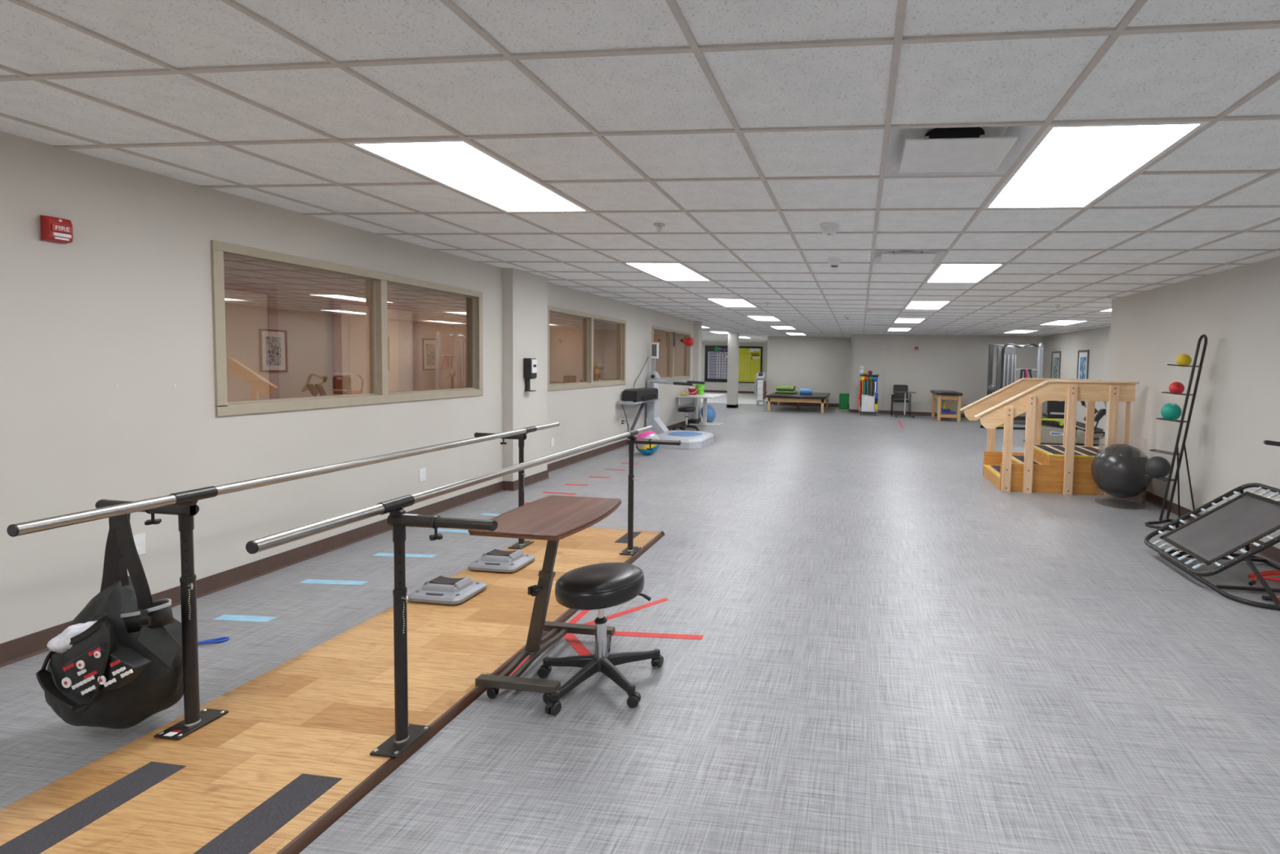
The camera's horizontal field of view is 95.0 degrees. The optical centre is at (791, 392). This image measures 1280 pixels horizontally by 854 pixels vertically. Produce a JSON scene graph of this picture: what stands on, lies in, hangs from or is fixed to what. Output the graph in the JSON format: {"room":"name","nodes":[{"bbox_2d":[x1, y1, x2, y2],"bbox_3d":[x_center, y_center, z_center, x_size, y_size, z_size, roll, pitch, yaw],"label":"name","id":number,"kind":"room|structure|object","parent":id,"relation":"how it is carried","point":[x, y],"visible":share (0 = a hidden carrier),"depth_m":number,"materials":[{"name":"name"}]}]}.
{"room":"care facility","nodes":[
{"label":"care facility","id":0,"kind":"room"},
{"bbox_2d":[223,255,390,398],"bbox_3d":[-4.297,-0.274,7.553,2.350,2.500,12.700,2,3,7],"label":"wall","id":1,"kind":"structure","parent":0,"point":[304,296],"depth_m":6.38,"materials":[{"name":"paint"}]},
{"bbox_2d":[224,280,279,401],"bbox_3d":[-5.604,-0.018,5.383,0.040,2.150,1.460,2,3,7],"label":"door","id":2,"kind":"structure","parent":1,"relation":"in","point":[251,320],"depth_m":5.82,"materials":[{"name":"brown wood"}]},
{"bbox_2d":[331,294,392,395],"bbox_3d":[-5.362,-0.116,7.406,0.040,2.150,1.300,2,3,7],"label":"door","id":3,"kind":"structure","parent":1,"relation":"in","point":[349,315],"depth_m":6.97,"materials":[{"name":"brown wood"}]},
{"bbox_2d":[0,131,702,643],"bbox_3d":[-5.734,-0.210,6.236,5.370,2.439,15.940,2,3,7],"label":"wall","id":4,"kind":"structure","parent":0,"point":[126,304],"depth_m":3.24,"materials":[{"name":"paint"}]},
{"bbox_2d":[40,214,72,244],"bbox_3d":[-3.520,-0.783,2.726,0.058,0.119,0.084,2,3,7],"label":"fire alarm","id":5,"kind":"object","parent":4,"relation":"attached to","point":[54,229],"visible":1,"depth_m":2.71,"materials":[{"name":"red plastic"}]},
{"bbox_2d":[133,533,146,555],"bbox_3d":[-3.550,0.826,3.085,0.008,0.116,0.072,2,3,7],"label":"wall outlet","id":6,"kind":"object","parent":4,"relation":"attached to","point":[140,539],"visible":0.55,"depth_m":3.10,"materials":[{"name":"white plastic"}]},
{"bbox_2d":[133,537,142,551],"bbox_3d":[-3.547,0.826,3.085,0.002,0.068,0.034,2,3,7],"label":"socket","id":7,"kind":"object","parent":6,"relation":"attached to","point":[138,541],"depth_m":3.09,"materials":[{"name":"white plastic"}]},
{"bbox_2d":[210,240,483,416],"bbox_3d":[-3.384,-0.446,4.637,0.138,1.056,2.447,2,3,7],"label":"window","id":8,"kind":"structure","parent":4,"relation":"in","point":[437,342],"depth_m":4.88,"materials":[{"name":"beige paint"}]},
{"bbox_2d":[0,417,701,667],"bbox_3d":[-3.189,1.034,5.997,0.236,0.102,15.951,2,3,7],"label":"baseboard","id":9,"kind":"structure","parent":4,"relation":"attached to","point":[16,650],"depth_m":3.95,"materials":[{"name":"brown plastic"}]},
{"bbox_2d":[419,467,426,482],"bbox_3d":[-3.309,0.736,5.104,0.008,0.116,0.072,2,3,7],"label":"wall outlet","id":10,"kind":"object","parent":4,"relation":"attached to","point":[422,471],"visible":1,"depth_m":5.10,"materials":[{"name":"white plastic"}]},
{"bbox_2d":[523,358,537,391],"bbox_3d":[-2.953,-0.206,6.437,0.104,0.375,0.120,2,3,7],"label":"dispenser","id":11,"kind":"object","parent":4,"relation":"attached to","point":[530,365],"visible":1,"depth_m":6.38,"materials":[{"name":"black plastic"}]},
{"bbox_2d":[524,377,536,391],"bbox_3d":[-2.960,-0.097,6.443,0.095,0.155,0.090,2,3,7],"label":"drip tray","id":12,"kind":"object","parent":11,"relation":"on","point":[526,380],"depth_m":6.42,"materials":[{"name":"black plastic"}]},
{"bbox_2d":[547,306,626,391],"bbox_3d":[-3.011,-0.625,8.417,0.138,1.078,2.451,2,3,7],"label":"window","id":13,"kind":"structure","parent":4,"relation":"in","point":[585,350],"depth_m":8.28,"materials":[{"name":"glass"}]},
{"bbox_2d":[651,325,690,380],"bbox_3d":[-2.572,-0.806,12.079,0.138,1.080,2.480,2,3,7],"label":"window","id":14,"kind":"structure","parent":4,"relation":"in","point":[673,362],"depth_m":12.05,"materials":[{"name":"beige paint"}]},
{"bbox_2d":[673,332,693,346],"bbox_3d":[-2.278,-1.139,12.058,0.431,0.300,0.196,2,3,7],"label":"bag","id":15,"kind":"object","parent":4,"relation":"attached to","point":[688,341],"visible":1,"depth_m":12.01,"materials":[{"name":"red leather"}]},
{"bbox_2d":[0,391,1279,853],"bbox_3d":[0.008,0.865,12.335,15.400,0.060,29.500,2,3,7],"label":"floor","id":16,"kind":"structure","parent":0,"point":[900,651],"depth_m":2.67,"materials":[{"name":"plastic"}]},
{"bbox_2d":[197,636,229,644],"bbox_3d":[-2.943,1.245,2.833,0.209,0.017,0.049,0,3,-31],"label":"loop","id":17,"kind":"object","parent":16,"relation":"on","point":[217,640],"visible":0.69,"depth_m":2.85,"materials":[{"name":"blue rubber"}]},
{"bbox_2d":[213,614,275,622],"bbox_3d":[-3.000,1.237,3.122,0.307,0.001,0.062,2,3,3],"label":"tape","id":18,"kind":"object","parent":16,"relation":"on","point":[224,617],"visible":1,"depth_m":3.12,"materials":[{"name":"plastic"}]},
{"bbox_2d":[300,579,368,585],"bbox_3d":[-2.931,1.212,3.643,0.400,0.001,0.062,1,3,1],"label":"tape","id":19,"kind":"object","parent":16,"relation":"on","point":[307,581],"visible":1,"depth_m":3.64,"materials":[{"name":"plastic"}]},
{"bbox_2d":[0,422,680,853],"bbox_3d":[-1.770,0.803,2.959,1.640,0.945,3.809,2,3,7],"label":"bars","id":20,"kind":"object","parent":16,"relation":"on","point":[267,765],"visible":1,"depth_m":2.10,"materials":[{"name":"brown wood"}]},
{"bbox_2d":[35,506,183,728],"bbox_3d":[-2.496,0.837,2.121,0.636,0.850,0.353,2,3,11],"label":"bag","id":21,"kind":"object","parent":20,"relation":"hanging from","point":[117,664],"visible":0.94,"depth_m":2.05,"materials":[{"name":"black fabric"}]},
{"bbox_2d":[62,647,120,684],"bbox_3d":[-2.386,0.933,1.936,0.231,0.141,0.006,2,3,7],"label":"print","id":22,"kind":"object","parent":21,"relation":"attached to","point":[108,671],"depth_m":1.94,"materials":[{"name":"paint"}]},
{"bbox_2d":[61,650,133,694],"bbox_3d":[-2.364,0.956,1.935,0.284,0.161,0.004,2,3,7],"label":"print","id":23,"kind":"object","parent":21,"relation":"attached to","point":[112,670],"depth_m":1.94,"materials":[{"name":"paint"}]},
{"bbox_2d":[407,573,486,604],"bbox_3d":[-2.058,1.162,3.406,0.344,0.101,0.284,2,3,7],"label":"step","id":24,"kind":"structure","parent":20,"relation":"on","point":[438,589],"depth_m":3.33,"materials":[{"name":"grey plastic"}]},
{"bbox_2d":[468,547,534,573],"bbox_3d":[-1.988,1.137,3.911,0.344,0.101,0.284,2,3,7],"label":"step","id":25,"kind":"structure","parent":20,"relation":"on","point":[495,560],"depth_m":3.84,"materials":[{"name":"grey plastic"}]},
{"bbox_2d":[372,552,437,557],"bbox_3d":[-2.830,1.188,4.161,0.443,0.001,0.062,1,3,1],"label":"tape","id":26,"kind":"object","parent":16,"relation":"on","point":[377,553],"visible":0.79,"depth_m":4.16,"materials":[{"name":"plastic"}]},
{"bbox_2d":[431,528,469,533],"bbox_3d":[-2.773,1.158,4.761,0.456,0.001,0.062,2,3,4],"label":"tape","id":27,"kind":"object","parent":16,"relation":"on","point":[438,530],"visible":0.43,"depth_m":4.76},
{"bbox_2d":[498,643,543,689],"bbox_3d":[-1.278,1.297,2.775,0.042,0.001,0.550,2,3,7],"label":"tape","id":28,"kind":"object","parent":16,"relation":"on","point":[526,658],"visible":0.07,"depth_m":2.71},
{"bbox_2d":[467,494,621,703],"bbox_3d":[-1.107,0.931,2.665,0.451,0.750,0.642,2,3,7],"label":"table","id":29,"kind":"object","parent":16,"relation":"on","point":[552,518],"visible":0.83,"depth_m":2.63,"materials":[{"name":"brown wood"}]},
{"bbox_2d":[564,632,591,655],"bbox_3d":[-1.069,1.296,2.881,0.050,0.002,0.453,-1,4,-40],"label":"tape","id":30,"kind":"object","parent":16,"relation":"on","point":[575,643],"visible":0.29,"depth_m":2.92,"materials":[{"name":"plastic"}]},
{"bbox_2d":[568,609,590,623],"bbox_3d":[-1.206,1.273,3.274,0.042,0.001,0.360,2,3,8],"label":"tape","id":31,"kind":"object","parent":16,"relation":"on","point":[583,612],"visible":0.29,"depth_m":3.24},
{"bbox_2d":[537,562,663,715],"bbox_3d":[-0.892,1.061,2.578,0.542,0.509,0.553,2,3,7],"label":"stool","id":32,"kind":"object","parent":16,"relation":"on","point":[599,586],"visible":1,"depth_m":2.51,"materials":[{"name":"leather"}]},
{"bbox_2d":[556,562,642,591],"bbox_3d":[-0.864,0.828,2.573,0.368,0.042,0.368,2,3,7],"label":"cushion","id":33,"kind":"object","parent":32,"relation":"on","point":[603,576],"depth_m":2.51,"materials":[{"name":"black leather"}]},
{"bbox_2d":[583,597,668,624],"bbox_3d":[-0.985,1.277,3.291,0.042,0.001,0.617,4,4,45],"label":"tape","id":34,"kind":"object","parent":16,"relation":"on","point":[664,599],"visible":0.64,"depth_m":3.34,"materials":[{"name":"plastic"}]},
{"bbox_2d":[635,431,659,454],"bbox_3d":[-2.243,0.771,8.870,0.376,0.374,0.374,2,3,7],"label":"beach ball","id":35,"kind":"object","parent":16,"relation":"on","point":[642,448],"visible":0.75,"depth_m":8.75,"materials":[{"name":"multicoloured plastic"}]},
{"bbox_2d":[613,631,703,639],"bbox_3d":[-0.845,1.293,3.046,0.748,0.002,0.046,2,3,3],"label":"tape","id":36,"kind":"object","parent":16,"relation":"on","point":[616,633],"visible":0.64,"depth_m":3.04,"materials":[{"name":"plastic"}]},
{"bbox_2d":[617,342,714,448],"bbox_3d":[-2.092,-0.003,10.123,1.300,1.800,1.816,2,3,7],"label":"machine","id":37,"kind":"object","parent":16,"relation":"on","point":[689,439],"visible":0.83,"depth_m":10.26,"materials":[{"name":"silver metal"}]},
{"bbox_2d":[617,398,660,404],"bbox_3d":[-2.641,0.131,9.940,0.260,0.055,1.310,2,3,7],"label":"shelf","id":38,"kind":"object","parent":37,"relation":"attached to","point":[624,402],"depth_m":9.33,"materials":[{"name":"silver metal"}]},
{"bbox_2d":[622,387,657,402],"bbox_3d":[-2.601,0.023,9.956,0.310,0.209,0.999,2,3,7],"label":"printer","id":39,"kind":"object","parent":37,"relation":"on","point":[639,394],"visible":0.99,"depth_m":9.62,"materials":[{"name":"black plastic"}]},
{"bbox_2d":[671,406,698,431],"bbox_3d":[-2.251,0.539,12.068,0.542,0.509,0.553,1,3,-16],"label":"stool","id":40,"kind":"object","parent":16,"relation":"on","point":[682,409],"visible":0.95,"depth_m":12.00,"materials":[{"name":"black plastic"}]},
{"bbox_2d":[687,418,699,424],"bbox_3d":[-2.299,0.674,13.308,0.220,0.110,0.300,2,3,7],"label":"footrest","id":41,"kind":"object","parent":16,"relation":"on","point":[690,420],"visible":0.77,"depth_m":13.17,"materials":[{"name":"black plastic"}]},
{"bbox_2d":[676,393,725,426],"bbox_3d":[-2.024,0.400,12.884,0.790,0.715,1.250,2,3,7],"label":"desk","id":42,"kind":"object","parent":16,"relation":"on","point":[682,400],"visible":0.82,"depth_m":13.06,"materials":[{"name":"white laminate"}]},
{"bbox_2d":[687,388,697,395],"bbox_3d":[-2.224,-0.032,12.828,0.226,0.142,0.233,2,3,7],"label":"bucket","id":43,"kind":"object","parent":42,"relation":"on","point":[691,391],"visible":0.94,"depth_m":12.75,"materials":[{"name":"red plastic"}]},
{"bbox_2d":[694,384,705,394],"bbox_3d":[-2.096,-0.083,13.042,0.226,0.227,0.233,2,3,7],"label":"bucket","id":44,"kind":"object","parent":42,"relation":"on","point":[700,388],"visible":0.84,"depth_m":12.97,"materials":[{"name":"green plastic"}]},
{"bbox_2d":[701,404,715,422],"bbox_3d":[-2.019,0.493,13.841,0.209,0.423,0.450,4,4,39],"label":"exercise ball","id":45,"kind":"object","parent":16,"relation":"on","point":[711,414],"visible":0.8,"depth_m":13.83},
{"bbox_2d":[754,372,766,404],"bbox_3d":[-1.094,-0.167,19.990,0.389,1.159,0.340,2,3,7],"label":"cart","id":46,"kind":"object","parent":16,"relation":"on","point":[760,384],"visible":1,"depth_m":19.86,"materials":[{"name":"white plastic"}]},
{"bbox_2d":[765,391,830,413],"bbox_3d":[0.280,0.277,18.475,1.820,0.495,2.600,2,3,7],"label":"table","id":47,"kind":"object","parent":16,"relation":"on","point":[817,397],"visible":0.98,"depth_m":17.31,"materials":[{"name":"black wood"}]},
{"bbox_2d":[775,385,797,393],"bbox_3d":[-0.162,-0.129,18.897,0.660,0.248,0.673,2,3,7],"label":"exercise mat","id":48,"kind":"object","parent":47,"relation":"on","point":[780,388],"visible":0.99,"depth_m":18.61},
{"bbox_2d":[800,388,812,394],"bbox_3d":[0.473,-0.049,18.335,0.383,0.176,0.176,2,3,7],"label":"roll","id":49,"kind":"object","parent":47,"relation":"on","point":[802,391],"visible":1,"depth_m":18.27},
{"bbox_2d":[839,393,848,408],"bbox_3d":[1.766,0.273,19.053,0.335,0.515,0.320,2,3,7],"label":"box","id":50,"kind":"object","parent":16,"relation":"on","point":[843,397],"visible":1,"depth_m":18.91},
{"bbox_2d":[858,373,879,415],"bbox_3d":[2.300,0.034,16.887,0.570,1.239,0.354,2,3,7],"label":"cart","id":51,"kind":"object","parent":16,"relation":"on","point":[868,402],"visible":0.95,"depth_m":16.83,"materials":[{"name":"white plastic"}]},
{"bbox_2d":[890,384,911,417],"bbox_3d":[3.253,0.223,16.863,0.580,0.915,0.514,2,3,7],"label":"mesh chair","id":52,"kind":"object","parent":16,"relation":"on","point":[900,388],"visible":0.98,"depth_m":17.02,"materials":[{"name":"black fabric"}]},
{"bbox_2d":[894,391,916,417],"bbox_3d":[3.284,0.335,16.429,0.610,0.735,0.356,2,3,7],"label":"tray table","id":53,"kind":"object","parent":16,"relation":"on","point":[912,415],"visible":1,"depth_m":16.40,"materials":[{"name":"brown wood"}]},
{"bbox_2d":[929,390,962,422],"bbox_3d":[4.364,0.350,16.098,0.727,0.790,1.450,2,3,7],"label":"massage table","id":54,"kind":"object","parent":16,"relation":"on","point":[950,395],"visible":0.98,"depth_m":15.50,"materials":[{"name":"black wood"}]},
{"bbox_2d":[933,411,957,417],"bbox_3d":[4.370,0.606,16.093,0.520,0.080,1.185,2,3,7],"label":"shelf","id":55,"kind":"object","parent":54,"relation":"attached to","point":[947,415],"depth_m":15.51,"materials":[{"name":"brown wood"}]},
{"bbox_2d":[980,384,995,428],"bbox_3d":[4.960,0.333,13.994,0.550,1.070,0.480,2,3,7],"label":"exercise bike","id":56,"kind":"object","parent":16,"relation":"on","point":[991,388],"visible":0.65,"depth_m":13.81,"materials":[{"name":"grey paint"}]},
{"bbox_2d":[986,342,1043,425],"bbox_3d":[6.045,-0.269,15.387,1.400,2.180,0.801,2,3,7],"label":"cable machine","id":57,"kind":"object","parent":16,"relation":"on","point":[1007,363],"visible":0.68,"depth_m":15.10,"materials":[{"name":"grey paint"}]},
{"bbox_2d":[995,400,1077,444],"bbox_3d":[4.823,0.502,11.337,1.611,1.000,0.440,2,3,7],"label":"recumbent stepper","id":58,"kind":"object","parent":16,"relation":"on","point":[1050,433],"visible":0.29,"depth_m":11.13,"materials":[{"name":"white plastic"}]},
{"bbox_2d":[960,377,1139,497],"bbox_3d":[3.163,0.494,7.235,1.819,1.358,1.126,2,3,7],"label":"stairs","id":59,"kind":"structure","parent":16,"relation":"on","point":[1065,468],"depth_m":6.75,"materials":[{"name":"brown wood"}]},
{"bbox_2d":[1075,400,1106,444],"bbox_3d":[6.055,0.529,11.294,0.850,0.970,0.494,2,3,7],"label":"elliptical trainer","id":60,"kind":"object","parent":16,"relation":"on","point":[1099,435],"visible":0.41,"depth_m":11.16,"materials":[{"name":"black plastic"}]},
{"bbox_2d":[1143,334,1207,530],"bbox_3d":[3.685,0.361,5.431,0.465,1.833,0.454,3,3,26],"label":"ball rack","id":61,"kind":"object","parent":16,"relation":"on","point":[1181,421],"visible":0.82,"depth_m":5.46,"materials":[{"name":"metal"}]},
{"bbox_2d":[1145,456,1170,478],"bbox_3d":[3.627,0.734,5.622,0.214,0.214,0.214,2,3,7],"label":"medicine ball","id":62,"kind":"object","parent":61,"relation":"on","point":[1158,467],"visible":0.96,"depth_m":5.55,"materials":[{"name":"grey rubber"}]},
{"bbox_2d":[1160,403,1182,420],"bbox_3d":[3.691,0.183,5.521,0.172,0.172,0.172,2,3,7],"label":"medicine ball","id":63,"kind":"object","parent":61,"relation":"on","point":[1172,411],"visible":0.99,"depth_m":5.46,"materials":[{"name":"teal rubber"}]},
{"bbox_2d":[1168,382,1184,395],"bbox_3d":[3.716,-0.045,5.480,0.126,0.126,0.126,2,3,7],"label":"medicine ball","id":64,"kind":"object","parent":61,"relation":"on","point":[1175,387],"visible":0.94,"depth_m":5.44,"materials":[{"name":"red rubber"}]},
{"bbox_2d":[1176,354,1191,366],"bbox_3d":[3.749,-0.311,5.428,0.124,0.124,0.124,2,3,7],"label":"medicine ball","id":65,"kind":"object","parent":61,"relation":"on","point":[1182,359],"visible":0.94,"depth_m":5.39,"materials":[{"name":"yellow rubber"}]},
{"bbox_2d":[1143,482,1279,609],"bbox_3d":[3.236,1.024,4.066,0.909,0.630,1.101,2,3,7],"label":"rebounder","id":66,"kind":"object","parent":16,"relation":"on","point":[1215,535],"visible":1,"depth_m":4.15,"materials":[{"name":"metal"}]},
{"bbox_2d":[1247,570,1279,585],"bbox_3d":[3.346,1.283,3.969,0.514,0.054,0.207,0,3,-21],"label":"tube","id":67,"kind":"object","parent":16,"relation":"on","point":[1264,573],"visible":0.84,"depth_m":3.98,"materials":[{"name":"red rubber"}]},
{"bbox_2d":[1263,440,1279,446],"bbox_3d":[3.544,0.852,3.883,0.213,1.006,0.514,0,3,-21],"label":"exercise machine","id":68,"kind":"object","parent":16,"relation":"on","point":[1265,442],"visible":1,"depth_m":4.03,"materials":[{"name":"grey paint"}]},
{"bbox_3d":[3.654,1.151,6.316,0.490,0.165,0.490,2,3,7],"label":"ring","id":69,"kind":"object","parent":16,"relation":"on","visible":0},
{"bbox_2d":[1091,444,1152,497],"bbox_3d":[3.661,0.862,6.301,0.596,0.596,0.596,2,3,7],"label":"exercise ball","id":70,"kind":"object","parent":69,"relation":"on","point":[1119,470],"visible":0.95,"depth_m":6.11,"materials":[{"name":"plastic"}]},
{"bbox_2d":[0,0,1279,342],"bbox_3d":[0.033,-1.585,12.125,15.240,0.001,29.261,2,3,7],"label":"ceiling","id":71,"kind":"structure","parent":0,"point":[1189,73],"depth_m":2.25,"materials":[{"name":"tile"}]},
{"bbox_2d":[344,139,591,213],"bbox_3d":[-1.659,-1.191,3.127,0.586,0.074,1.195,2,3,7],"label":"ceiling light","id":72,"kind":"object","parent":71,"relation":"attached to","point":[460,166],"visible":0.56,"depth_m":3.00,"materials":[{"name":"white"}]},
{"bbox_2d":[0,0,1279,342],"bbox_3d":[0.033,-1.582,12.126,15.263,0.012,29.284,2,3,7],"label":"grid","id":73,"kind":"object","parent":71,"relation":"attached to","point":[1122,28],"visible":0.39,"depth_m":2.68,"materials":[{"name":"metal"}]},
{"bbox_2d":[653,222,665,231],"bbox_3d":[-0.931,-1.161,4.004,0.080,0.050,0.080,2,3,7],"label":"sprinkler","id":74,"kind":"object","parent":71,"relation":"attached to","point":[659,225],"visible":1,"depth_m":3.99,"materials":[{"name":"metal"}]},
{"bbox_2d":[623,262,711,280],"bbox_3d":[-1.296,-1.338,6.150,0.586,0.074,1.195,2,3,7],"label":"ceiling light","id":75,"kind":"object","parent":71,"relation":"attached to","point":[663,271],"visible":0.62,"depth_m":6.13,"materials":[{"name":"white"}]},
{"bbox_2d":[706,298,756,306],"bbox_3d":[-0.934,-1.485,9.173,0.586,0.074,1.195,2,3,7],"label":"ceiling light","id":76,"kind":"object","parent":71,"relation":"attached to","point":[723,302],"visible":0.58,"depth_m":9.21,"materials":[{"name":"white"}]},
{"bbox_2d":[746,315,781,320],"bbox_3d":[-0.572,-1.633,12.195,0.586,0.074,1.195,2,3,7],"label":"ceiling light","id":77,"kind":"object","parent":71,"relation":"attached to","point":[755,317],"visible":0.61,"depth_m":12.33,"materials":[{"name":"white"}]},
{"bbox_2d":[770,326,796,329],"bbox_3d":[-0.209,-1.780,15.218,0.586,0.074,1.195,2,3,7],"label":"ceiling light","id":78,"kind":"object","parent":71,"relation":"attached to","point":[775,327],"visible":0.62,"depth_m":15.37,"materials":[{"name":"white"}]},
{"bbox_2d":[773,326,794,328],"bbox_3d":[-0.210,-1.758,15.219,0.536,0.004,1.145,2,3,7],"label":"diffuser","id":79,"kind":"object","parent":78,"relation":"attached to","point":[775,327],"depth_m":15.36,"materials":[{"name":"white"}]},
{"bbox_2d":[819,222,839,235],"bbox_3d":[0.261,-1.121,3.904,0.132,0.070,0.131,2,3,7],"label":"smoke detector","id":80,"kind":"object","parent":71,"relation":"attached to","point":[828,228],"visible":1,"depth_m":3.86,"materials":[{"name":"white plastic"}]},
{"bbox_2d":[827,257,840,267],"bbox_3d":[0.392,-1.180,5.163,0.120,0.075,0.119,2,3,7],"label":"smoke detector","id":81,"kind":"object","parent":71,"relation":"attached to","point":[833,262],"visible":1,"depth_m":5.12,"materials":[{"name":"white plastic"}]},
{"bbox_2d":[866,308,902,312],"bbox_3d":[1.595,-1.455,9.793,0.586,0.097,0.586,2,3,7],"label":"ceiling vent","id":82,"kind":"object","parent":71,"relation":"in","point":[871,310],"visible":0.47,"depth_m":9.86,"materials":[{"name":"white metal"}]},
{"bbox_2d":[887,328,912,331],"bbox_3d":[2.817,-1.688,14.860,0.586,0.074,1.195,2,3,7],"label":"ceiling light","id":83,"kind":"object","parent":71,"relation":"attached to","point":[889,329],"visible":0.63,"depth_m":14.95,"materials":[{"name":"white"}]},
{"bbox_2d":[888,328,911,330],"bbox_3d":[2.816,-1.667,14.861,0.536,0.004,1.145,2,3,7],"label":"diffuser","id":84,"kind":"object","parent":83,"relation":"attached to","point":[889,329],"depth_m":14.87,"materials":[{"name":"white"}]},
{"bbox_2d":[872,250,946,262],"bbox_3d":[1.015,-1.219,4.957,0.586,0.097,0.586,2,3,7],"label":"ceiling vent","id":85,"kind":"object","parent":71,"relation":"in","point":[880,256],"visible":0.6,"depth_m":4.99,"materials":[{"name":"white metal"}]},
{"bbox_2d":[893,318,926,323],"bbox_3d":[2.454,-1.541,11.837,0.586,0.074,1.195,2,3,7],"label":"ceiling light","id":86,"kind":"object","parent":71,"relation":"attached to","point":[897,320],"visible":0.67,"depth_m":11.93,"materials":[{"name":"white"}]},
{"bbox_2d":[903,301,951,309],"bbox_3d":[2.091,-1.394,8.814,0.586,0.074,1.195,2,3,7],"label":"ceiling light","id":87,"kind":"object","parent":71,"relation":"attached to","point":[912,304],"visible":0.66,"depth_m":8.88,"materials":[{"name":"white"}]},
{"bbox_2d":[884,125,1041,177],"bbox_3d":[0.725,-1.102,2.538,0.586,0.097,0.586,2,3,7],"label":"ceiling vent","id":88,"kind":"object","parent":71,"relation":"in","point":[984,150],"visible":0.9,"depth_m":2.52,"materials":[{"name":"white metal"}]},
{"bbox_2d":[924,263,1004,283],"bbox_3d":[1.729,-1.247,5.792,0.586,0.074,1.195,2,3,7],"label":"ceiling light","id":89,"kind":"object","parent":71,"relation":"attached to","point":[944,273],"visible":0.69,"depth_m":5.76,"materials":[{"name":"white"}]},
{"bbox_2d":[1004,330,1037,333],"bbox_3d":[5.842,-1.597,14.502,0.586,0.074,1.195,2,3,7],"label":"ceiling light","id":90,"kind":"object","parent":71,"relation":"attached to","point":[1011,331],"visible":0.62,"depth_m":14.69,"materials":[{"name":"white"}]},
{"bbox_2d":[1040,320,1088,325],"bbox_3d":[5.479,-1.450,11.479,0.586,0.074,1.195,2,3,7],"label":"ceiling light","id":91,"kind":"object","parent":71,"relation":"attached to","point":[1055,322],"visible":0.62,"depth_m":11.57,"materials":[{"name":"white"}]},
{"bbox_2d":[1044,320,1083,324],"bbox_3d":[5.479,-1.428,11.480,0.536,0.004,1.145,2,3,7],"label":"diffuser","id":92,"kind":"object","parent":91,"relation":"attached to","point":[1056,322],"depth_m":11.57,"materials":[{"name":"white"}]},
{"bbox_2d":[983,121,1210,208],"bbox_3d":[1.367,-1.100,2.769,0.586,0.074,1.195,2,3,7],"label":"ceiling light","id":93,"kind":"object","parent":71,"relation":"attached to","point":[1068,166],"visible":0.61,"depth_m":2.62,"materials":[{"name":"white"}]},
{"bbox_2d":[726,332,739,408],"bbox_3d":[-1.891,-0.742,18.434,0.300,2.429,0.300,2,3,7],"label":"pillar","id":94,"kind":"structure","parent":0,"point":[733,337],"depth_m":18.30,"materials":[{"name":"paint"}]},
{"bbox_2d":[701,333,1045,416],"bbox_3d":[0.745,-0.868,22.026,4.640,2.439,16.953,-1,4,-35],"label":"wall","id":95,"kind":"structure","parent":0,"point":[958,363],"depth_m":17.39,"materials":[{"name":"paint"}]},
{"bbox_2d":[704,345,728,382],"bbox_3d":[-3.473,-1.394,27.283,1.400,1.745,0.042,2,3,7],"label":"board","id":96,"kind":"object","parent":95,"relation":"attached to","point":[716,356],"visible":0.7,"depth_m":27.29,"materials":[{"name":"black plastic"}]},
{"bbox_2d":[703,390,766,404],"bbox_3d":[-3.393,0.101,23.994,5.861,0.102,6.711,2,3,7],"label":"baseboard","id":97,"kind":"structure","parent":95,"relation":"attached to","point":[712,391],"depth_m":27.33,"materials":[{"name":"brown plastic"}]},
{"bbox_2d":[737,346,762,382],"bbox_3d":[-2.053,-1.351,27.115,1.340,1.745,0.041,2,3,7],"label":"board","id":98,"kind":"object","parent":95,"relation":"attached to","point":[750,357],"visible":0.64,"depth_m":27.09,"materials":[{"name":"paper"}]},
{"bbox_2d":[766,401,1026,420],"bbox_3d":[2.981,0.559,18.083,8.939,0.102,2.088,3,4,35],"label":"baseboard","id":99,"kind":"structure","parent":95,"relation":"attached to","point":[853,411],"depth_m":17.50,"materials":[{"name":"brown plastic"}]},
{"bbox_2d":[1041,417,1279,563],"bbox_3d":[5.087,1.192,6.796,1.955,0.102,19.511,2,3,7],"label":"baseboard","id":100,"kind":"structure","parent":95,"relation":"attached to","point":[1272,553],"depth_m":5.85,"materials":[{"name":"brown plastic"}]},
{"bbox_2d":[1041,256,1279,548],"bbox_3d":[5.194,0.025,6.782,2.050,2.439,19.600,2,3,7],"label":"wall","id":101,"kind":"structure","parent":0,"point":[1236,408],"depth_m":5.55,"materials":[{"name":"paint"}]},
{"bbox_2d":[1050,351,1061,378],"bbox_3d":[7.121,-0.635,15.314,0.027,0.971,0.652,2,3,7],"label":"framed picture","id":102,"kind":"object","parent":101,"relation":"attached to","point":[1056,355],"visible":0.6,"depth_m":15.30,"materials":[{"name":"brown paper"}]},
{"bbox_2d":[1053,357,1058,378],"bbox_3d":[7.122,-0.625,15.315,0.003,0.661,0.382,2,3,7],"label":"print","id":103,"kind":"object","parent":102,"relation":"attached to","point":[1055,360],"depth_m":15.29,"materials":[{"name":"green paper"}]},
{"bbox_2d":[1076,349,1088,378],"bbox_3d":[6.899,-0.537,13.459,0.027,0.955,0.620,2,3,7],"label":"framed picture","id":104,"kind":"object","parent":101,"relation":"attached to","point":[1082,355],"visible":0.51,"depth_m":13.44,"materials":[{"name":"brown paper"}]},
{"bbox_2d":[1079,356,1086,378],"bbox_3d":[6.900,-0.527,13.459,0.003,0.645,0.349,2,3,7],"label":"print","id":105,"kind":"object","parent":104,"relation":"attached to","point":[1082,360],"depth_m":13.45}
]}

